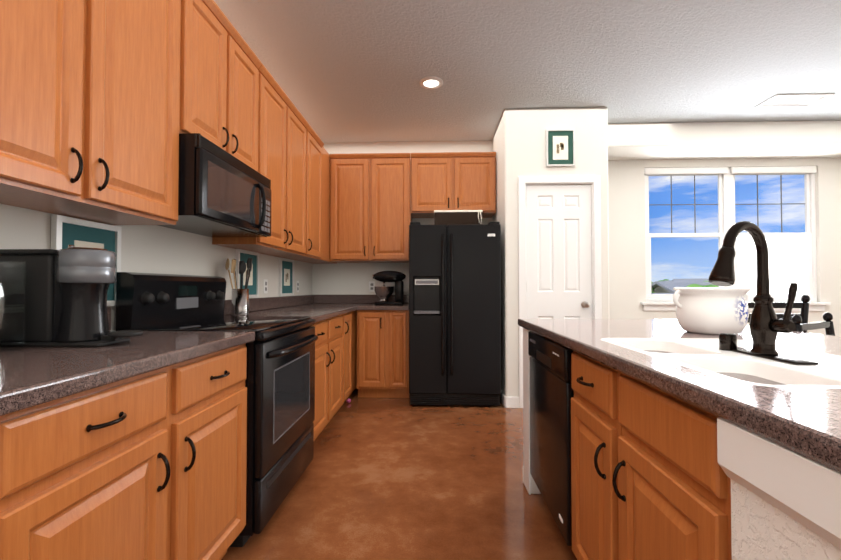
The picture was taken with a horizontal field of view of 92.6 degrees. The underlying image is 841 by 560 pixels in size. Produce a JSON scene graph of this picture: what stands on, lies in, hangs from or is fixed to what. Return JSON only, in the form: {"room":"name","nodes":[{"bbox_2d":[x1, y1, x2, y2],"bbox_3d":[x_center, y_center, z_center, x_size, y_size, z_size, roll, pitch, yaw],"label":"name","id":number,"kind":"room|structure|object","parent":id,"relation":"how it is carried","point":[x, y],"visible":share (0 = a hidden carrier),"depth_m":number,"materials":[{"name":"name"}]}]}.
{"room":"kitchen","nodes":[
{"label":"kitchen","id":0,"kind":"room"},
{"bbox_2d":[0,204,311,330],"bbox_3d":[-1.409,-0.262,0.803,0.100,2.740,7.730,0,-1,2],"label":"wall","id":1,"kind":"structure","parent":0,"point":[156,249],"depth_m":2.06,"materials":[{"name":"white paint"}]},
{"bbox_2d":[51,215,121,305],"bbox_3d":[-1.317,-0.063,1.597,0.021,0.340,0.300,0,-1,2],"label":"picture frame","id":2,"kind":"object","parent":1,"relation":"attached to","point":[67,231],"visible":0.23,"depth_m":1.59,"materials":[{"name":"silver metal"}]},
{"bbox_2d":[0,0,179,224],"bbox_3d":[-1.175,-0.810,1.268,0.329,1.132,0.935,0,-1,2],"label":"upper cabinet","id":3,"kind":"object","parent":1,"relation":"attached to","point":[89,110],"visible":1,"depth_m":1.29,"materials":[{"name":"brown wood"}]},
{"bbox_2d":[179,0,261,171],"bbox_3d":[-1.145,-0.997,2.123,0.329,0.727,0.760,0,-1,2],"label":"upper cabinet","id":4,"kind":"object","parent":1,"relation":"attached to","point":[220,63],"visible":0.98,"depth_m":2.02,"materials":[{"name":"brown wood"}]},
{"bbox_2d":[158,133,270,236],"bbox_3d":[-1.094,-0.448,2.112,0.430,0.355,0.756,0,-1,2],"label":"microwave","id":5,"kind":"object","parent":4,"relation":"attached to","point":[222,192],"visible":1,"depth_m":1.92,"materials":[{"name":"black metal"}]},
{"bbox_2d":[235,249,258,297],"bbox_3d":[-1.270,-0.041,2.956,0.021,0.345,0.330,0,-1,2],"label":"picture frame","id":6,"kind":"object","parent":1,"relation":"attached to","point":[253,282],"visible":0.56,"depth_m":2.99,"materials":[{"name":"silver metal"}]},
{"bbox_2d":[212,64,307,255],"bbox_3d":[-1.116,-0.780,2.964,0.329,1.132,0.920,0,-1,2],"label":"upper cabinet","id":7,"kind":"object","parent":1,"relation":"attached to","point":[282,123],"visible":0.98,"depth_m":2.88,"materials":[{"name":"brown wood"}]},
{"bbox_2d":[264,279,267,293],"bbox_3d":[-1.267,0.052,3.290,0.007,0.116,0.072,0,-1,2],"label":"electrical outlet","id":8,"kind":"object","parent":1,"relation":"attached to","point":[265,285],"visible":1,"depth_m":3.28,"materials":[{"name":"white plastic"}]},
{"bbox_2d":[279,258,293,295],"bbox_3d":[-1.242,-0.025,3.736,0.021,0.340,0.330,0,-1,2],"label":"picture frame","id":9,"kind":"object","parent":1,"relation":"attached to","point":[286,277],"visible":1,"depth_m":3.72,"materials":[{"name":"silver metal"}]},
{"bbox_2d":[296,281,298,291],"bbox_3d":[-1.240,0.066,4.059,0.007,0.116,0.072,0,-1,2],"label":"electrical outlet","id":10,"kind":"object","parent":1,"relation":"attached to","point":[297,286],"visible":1,"depth_m":4.04,"materials":[{"name":"white plastic"}]},
{"bbox_2d":[275,123,323,259],"bbox_3d":[-1.091,-0.767,3.668,0.329,1.132,0.480,0,-1,2],"label":"upper cabinet","id":11,"kind":"object","parent":1,"relation":"attached to","point":[314,144],"visible":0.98,"depth_m":3.61,"materials":[{"name":"brown wood"}]},
{"bbox_2d":[296,147,336,263],"bbox_3d":[-1.097,-0.757,4.238,0.277,1.132,0.655,0,-1,2],"label":"upper cabinet","id":12,"kind":"object","parent":1,"relation":"attached to","point":[325,259],"visible":0.35,"depth_m":4.11,"materials":[{"name":"brown wood"}]},
{"bbox_2d":[221,387,576,559],"bbox_3d":[1.789,1.156,0.666,6.500,0.100,7.730,0,-1,2],"label":"floor","id":13,"kind":"structure","parent":0,"point":[391,479],"depth_m":2.11,"materials":[{"name":"concrete"}]},
{"bbox_2d":[0,343,246,559],"bbox_3d":[-1.017,0.681,1.184,0.649,0.868,0.980,0,-1,2],"label":"base cabinet","id":14,"kind":"object","parent":13,"relation":"on","point":[151,465],"visible":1,"depth_m":1.03,"materials":[{"name":"brown wood"}]},
{"bbox_2d":[0,303,263,415],"bbox_3d":[-1.032,0.171,0.953,0.637,0.140,1.472,0,-1,2],"label":"countertop","id":15,"kind":"structure","parent":14,"relation":"on","point":[31,376],"depth_m":1.04,"materials":[{"name":"grey stone"}]},
{"bbox_2d":[0,260,25,352],"bbox_3d":[-1.250,0.073,1.067,0.140,0.259,0.260,0,-1,2],"label":"acrylic holder","id":16,"kind":"object","parent":15,"relation":"on","point":[10,306],"visible":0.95,"depth_m":1.19,"materials":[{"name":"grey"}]},
{"bbox_2d":[0,245,142,346],"bbox_3d":[-1.101,0.047,1.292,0.411,0.319,0.148,0,-1,2],"label":"coffee machine","id":17,"kind":"object","parent":15,"relation":"on","point":[64,298],"visible":1,"depth_m":1.23,"materials":[{"name":"black plastic"},{"name":"stainless steel"}]},
{"bbox_2d":[116,272,317,546],"bbox_3d":[-0.932,0.551,2.063,0.698,1.158,0.754,0,-1,2],"label":"range","id":18,"kind":"object","parent":13,"relation":"on","point":[280,378],"visible":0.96,"depth_m":1.86,"materials":[{"name":"black metal"}]},
{"bbox_2d":[313,315,342,440],"bbox_3d":[-0.956,0.712,2.917,0.649,0.868,0.936,0,-1,2],"label":"base cabinet","id":19,"kind":"object","parent":13,"relation":"on","point":[328,371],"visible":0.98,"depth_m":2.92,"materials":[{"name":"brown wood"}]},
{"bbox_2d":[225,295,359,322],"bbox_3d":[-0.931,0.216,3.498,0.660,0.140,2.089,0,-1,2],"label":"countertop","id":20,"kind":"structure","parent":19,"relation":"on","point":[320,307],"depth_m":3.57,"materials":[{"name":"grey stone"}]},
{"bbox_2d":[225,258,252,315],"bbox_3d":[-1.164,0.040,2.591,0.174,0.379,0.188,0,-1,2],"label":"utensil crock","id":21,"kind":"object","parent":20,"relation":"on","point":[240,301],"visible":1,"depth_m":2.55,"materials":[{"name":"silver metal"}]},
{"bbox_2d":[333,311,353,415],"bbox_3d":[-0.931,0.725,3.646,0.649,0.868,0.515,0,-1,2],"label":"base cabinet","id":22,"kind":"object","parent":13,"relation":"on","point":[348,338],"visible":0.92,"depth_m":3.54,"materials":[{"name":"brown wood"}]},
{"bbox_2d":[343,310,356,403],"bbox_3d":[-0.939,0.733,4.143,0.597,0.868,0.782,0,-1,2],"label":"base cabinet","id":23,"kind":"object","parent":13,"relation":"on","point":[354,367],"visible":0.08,"depth_m":3.99,"materials":[{"name":"brown wood"}]},
{"bbox_2d":[357,310,408,397],"bbox_3d":[-0.359,0.734,4.189,0.510,0.868,0.649,0,-1,2],"label":"base cabinet","id":24,"kind":"object","parent":13,"relation":"on","point":[382,353],"visible":0.98,"depth_m":3.90,"materials":[{"name":"brown wood"}]},
{"bbox_2d":[360,295,408,309],"bbox_3d":[-0.338,0.228,4.199,0.475,0.140,0.644,0,-1,2],"label":"countertop","id":25,"kind":"structure","parent":24,"relation":"on","point":[367,302],"depth_m":4.25,"materials":[{"name":"grey stone"}]},
{"bbox_2d":[373,271,405,304],"bbox_3d":[-0.328,0.080,4.232,0.350,0.357,0.216,0,-1,2],"label":"stand mixer","id":26,"kind":"object","parent":25,"relation":"on","point":[384,293],"visible":1,"depth_m":4.17,"materials":[{"name":"black"}]},
{"bbox_2d":[409,222,500,405],"bbox_3d":[0.326,0.320,4.033,0.836,1.690,0.883,0,-1,2],"label":"fridge","id":27,"kind":"object","parent":13,"relation":"on","point":[454,314],"visible":1,"depth_m":3.65,"materials":[{"name":"black metal"}]},
{"bbox_2d":[434,210,482,224],"bbox_3d":[0.362,-0.580,3.928,0.458,0.150,0.320,0,-1,2],"label":"basket","id":28,"kind":"object","parent":27,"relation":"on","point":[457,217],"visible":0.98,"depth_m":3.78,"materials":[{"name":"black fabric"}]},
{"bbox_2d":[528,331,573,545],"bbox_3d":[0.858,0.693,1.810,0.602,0.866,0.604,0,-1,2],"label":"dishwasher","id":29,"kind":"object","parent":13,"relation":"on","point":[551,392],"visible":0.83,"depth_m":1.71,"materials":[{"name":"black metal"}]},
{"bbox_2d":[571,351,621,559],"bbox_3d":[0.842,0.683,1.308,0.647,0.868,0.382,0,-1,2],"label":"base cabinet","id":30,"kind":"object","parent":13,"relation":"on","point":[596,431],"visible":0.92,"depth_m":1.27,"materials":[{"name":"brown wood"}]},
{"bbox_2d":[612,373,731,559],"bbox_3d":[0.828,0.676,0.898,0.647,0.868,0.430,0,-1,2],"label":"base cabinet","id":31,"kind":"object","parent":13,"relation":"on","point":[673,493],"visible":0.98,"depth_m":0.87,"materials":[{"name":"brown wood"}]},
{"bbox_2d":[747,295,809,332],"bbox_3d":[2.159,0.617,2.668,0.432,1.048,0.482,0,-1,2],"label":"chair","id":32,"kind":"object","parent":13,"relation":"on","point":[803,305],"visible":0.12,"depth_m":2.45,"materials":[{"name":"black metal"}]},
{"bbox_2d":[791,312,834,335],"bbox_3d":[2.024,0.644,1.787,0.397,0.964,0.443,1,-1,-28],"label":"chair","id":33,"kind":"object","parent":13,"relation":"on","point":[827,324],"visible":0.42,"depth_m":1.97,"materials":[{"name":"black"}]},
{"bbox_2d":[492,123,499,221],"bbox_3d":[0.851,-0.203,4.140,0.117,2.740,0.700,0,-1,2],"label":"wall","id":34,"kind":"structure","parent":0,"point":[496,141],"depth_m":4.13,"materials":[{"name":"white paint"}]},
{"bbox_2d":[214,0,840,142],"bbox_3d":[1.789,-1.684,0.716,6.500,0.100,7.730,0,-1,2],"label":"ceiling","id":35,"kind":"structure","parent":0,"point":[342,71],"depth_m":2.91,"materials":[{"name":"grey paint"}]},
{"bbox_2d":[419,76,442,88],"bbox_3d":[0.086,-1.582,3.231,0.190,0.012,0.190,0,-1,2],"label":"recessed light","id":36,"kind":"object","parent":35,"relation":"in","point":[431,82],"visible":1,"depth_m":3.22,"materials":[{"name":"white"}]},
{"bbox_2d":[608,120,840,159],"bbox_3d":[3.398,-1.451,4.197,3.328,0.238,0.448,0,-1,2],"label":"soffit","id":37,"kind":"structure","parent":35,"relation":"attached to","point":[728,140],"depth_m":4.01,"materials":[{"name":"white paint"}]},
{"bbox_2d":[754,93,834,107],"bbox_3d":[3.279,-1.577,3.539,0.480,0.012,0.240,0,-1,2],"label":"ceiling vent","id":38,"kind":"object","parent":35,"relation":"in","point":[789,100],"visible":1,"depth_m":3.53,"materials":[{"name":"white"}]},
{"bbox_2d":[500,107,608,396],"bbox_3d":[1.244,-0.211,3.701,0.940,2.740,0.090,0,-1,2],"label":"wall","id":39,"kind":"structure","parent":0,"point":[519,144],"depth_m":3.67,"materials":[{"name":"white paint"}]},
{"bbox_2d":[501,391,518,407],"bbox_3d":[1.789,1.056,0.667,6.300,0.100,7.530,0,-1,2],"label":"baseboard","id":40,"kind":"structure","parent":39,"relation":"attached to","point":[509,402],"depth_m":3.63,"materials":[{"name":"white"}]},
{"bbox_2d":[526,185,591,318],"bbox_3d":[1.257,0.140,3.654,0.604,2.022,0.101,0,-1,2],"label":"pantry door","id":41,"kind":"structure","parent":39,"relation":"in","point":[558,257],"depth_m":3.68,"materials":[{"name":"white wood"}]},
{"bbox_2d":[518,176,601,407],"bbox_3d":[1.264,0.107,3.686,0.740,2.105,0.108,0,-1,2],"label":"door frame","id":42,"kind":"structure","parent":39,"relation":"attached to","point":[594,182],"depth_m":3.64,"materials":[{"name":"white wood"}]},
{"bbox_2d":[546,129,574,166],"bbox_3d":[1.275,-1.204,3.661,0.255,0.335,0.021,0,-1,2],"label":"picture frame","id":43,"kind":"object","parent":39,"relation":"attached to","point":[560,147],"visible":0.98,"depth_m":3.66,"materials":[{"name":"silver metal"}]},
{"bbox_2d":[312,141,840,336],"bbox_3d":[1.923,-0.196,4.503,6.300,2.740,0.100,0,-1,2],"label":"wall","id":44,"kind":"structure","parent":0,"point":[626,213],"depth_m":4.44,"materials":[{"name":"white paint"}]},
{"bbox_2d":[329,153,411,262],"bbox_3d":[-0.525,-0.760,4.356,0.850,1.122,0.379,0,-1,2],"label":"upper cabinet","id":45,"kind":"object","parent":44,"relation":"attached to","point":[370,209],"visible":0.98,"depth_m":4.20,"materials":[{"name":"brown wood"}]},
{"bbox_2d":[369,281,374,291],"bbox_3d":[-0.547,0.074,4.531,0.072,0.116,0.007,0,-1,2],"label":"electrical outlet","id":46,"kind":"object","parent":44,"relation":"attached to","point":[371,285],"visible":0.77,"depth_m":4.53,"materials":[{"name":"white plastic"}]},
{"bbox_2d":[411,152,495,217],"bbox_3d":[0.346,-1.011,4.330,0.885,0.622,0.379,0,-1,2],"label":"upper cabinet","id":47,"kind":"object","parent":44,"relation":"attached to","point":[453,180],"visible":1,"depth_m":4.18,"materials":[{"name":"brown wood"}]},
{"bbox_2d":[640,168,830,310],"bbox_3d":[3.411,-0.455,4.425,1.980,1.585,0.150,0,-1,2],"label":"window","id":48,"kind":"structure","parent":44,"relation":"in","point":[726,204],"depth_m":4.44,"materials":[{"name":"white"}]},
{"bbox_2d":[644,166,816,174],"bbox_3d":[3.411,-1.209,4.437,1.840,0.073,0.030,0,-1,2],"label":"window blind","id":49,"kind":"object","parent":48,"relation":"attached to","point":[734,170],"visible":0.85,"depth_m":4.42,"materials":[{"name":"white"}]},
{"bbox_2d":[530,356,840,559],"bbox_3d":[0.899,0.674,0.791,0.727,0.867,2.900,0,-1,2],"label":"wall","id":50,"kind":"structure","parent":0,"point":[761,529],"depth_m":0.61,"materials":[{"name":"white paint"}]},
{"bbox_2d":[518,319,840,472],"bbox_3d":[1.029,0.291,0.833,1.030,0.185,2.980,0,-1,2],"label":"countertop","id":51,"kind":"structure","parent":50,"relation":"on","point":[795,408],"depth_m":0.94,"materials":[{"name":"grey stone"}]},
{"bbox_2d":[673,287,751,334],"bbox_3d":[1.171,0.121,1.621,0.296,0.182,0.256,0,-1,2],"label":"crock","id":52,"kind":"object","parent":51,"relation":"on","point":[710,310],"visible":1,"depth_m":1.53,"materials":[{"name":"ceramic"}]},
{"bbox_2d":[709,221,818,364],"bbox_3d":[0.836,0.025,1.075,0.218,0.355,0.251,0,-1,2],"label":"faucet","id":53,"kind":"object","parent":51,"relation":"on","point":[766,326],"visible":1,"depth_m":1.05,"materials":[{"name":"black metal"}]},
{"bbox_2d":[523,328,840,548],"bbox_3d":[0.898,0.674,0.797,0.759,0.868,2.913,0,-1,2],"label":"trim","id":54,"kind":"structure","parent":50,"relation":"attached to","point":[802,489],"depth_m":0.58,"materials":[{"name":"white"}]},
{"label":"outside","id":55,"kind":"structure","parent":0,"visible":0},
{"bbox_2d":[651,279,717,293],"bbox_3d":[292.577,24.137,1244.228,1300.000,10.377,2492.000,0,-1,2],"label":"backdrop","id":56,"kind":"structure","parent":55,"point":[657,285],"depth_m":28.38,"materials":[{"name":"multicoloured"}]}
]}

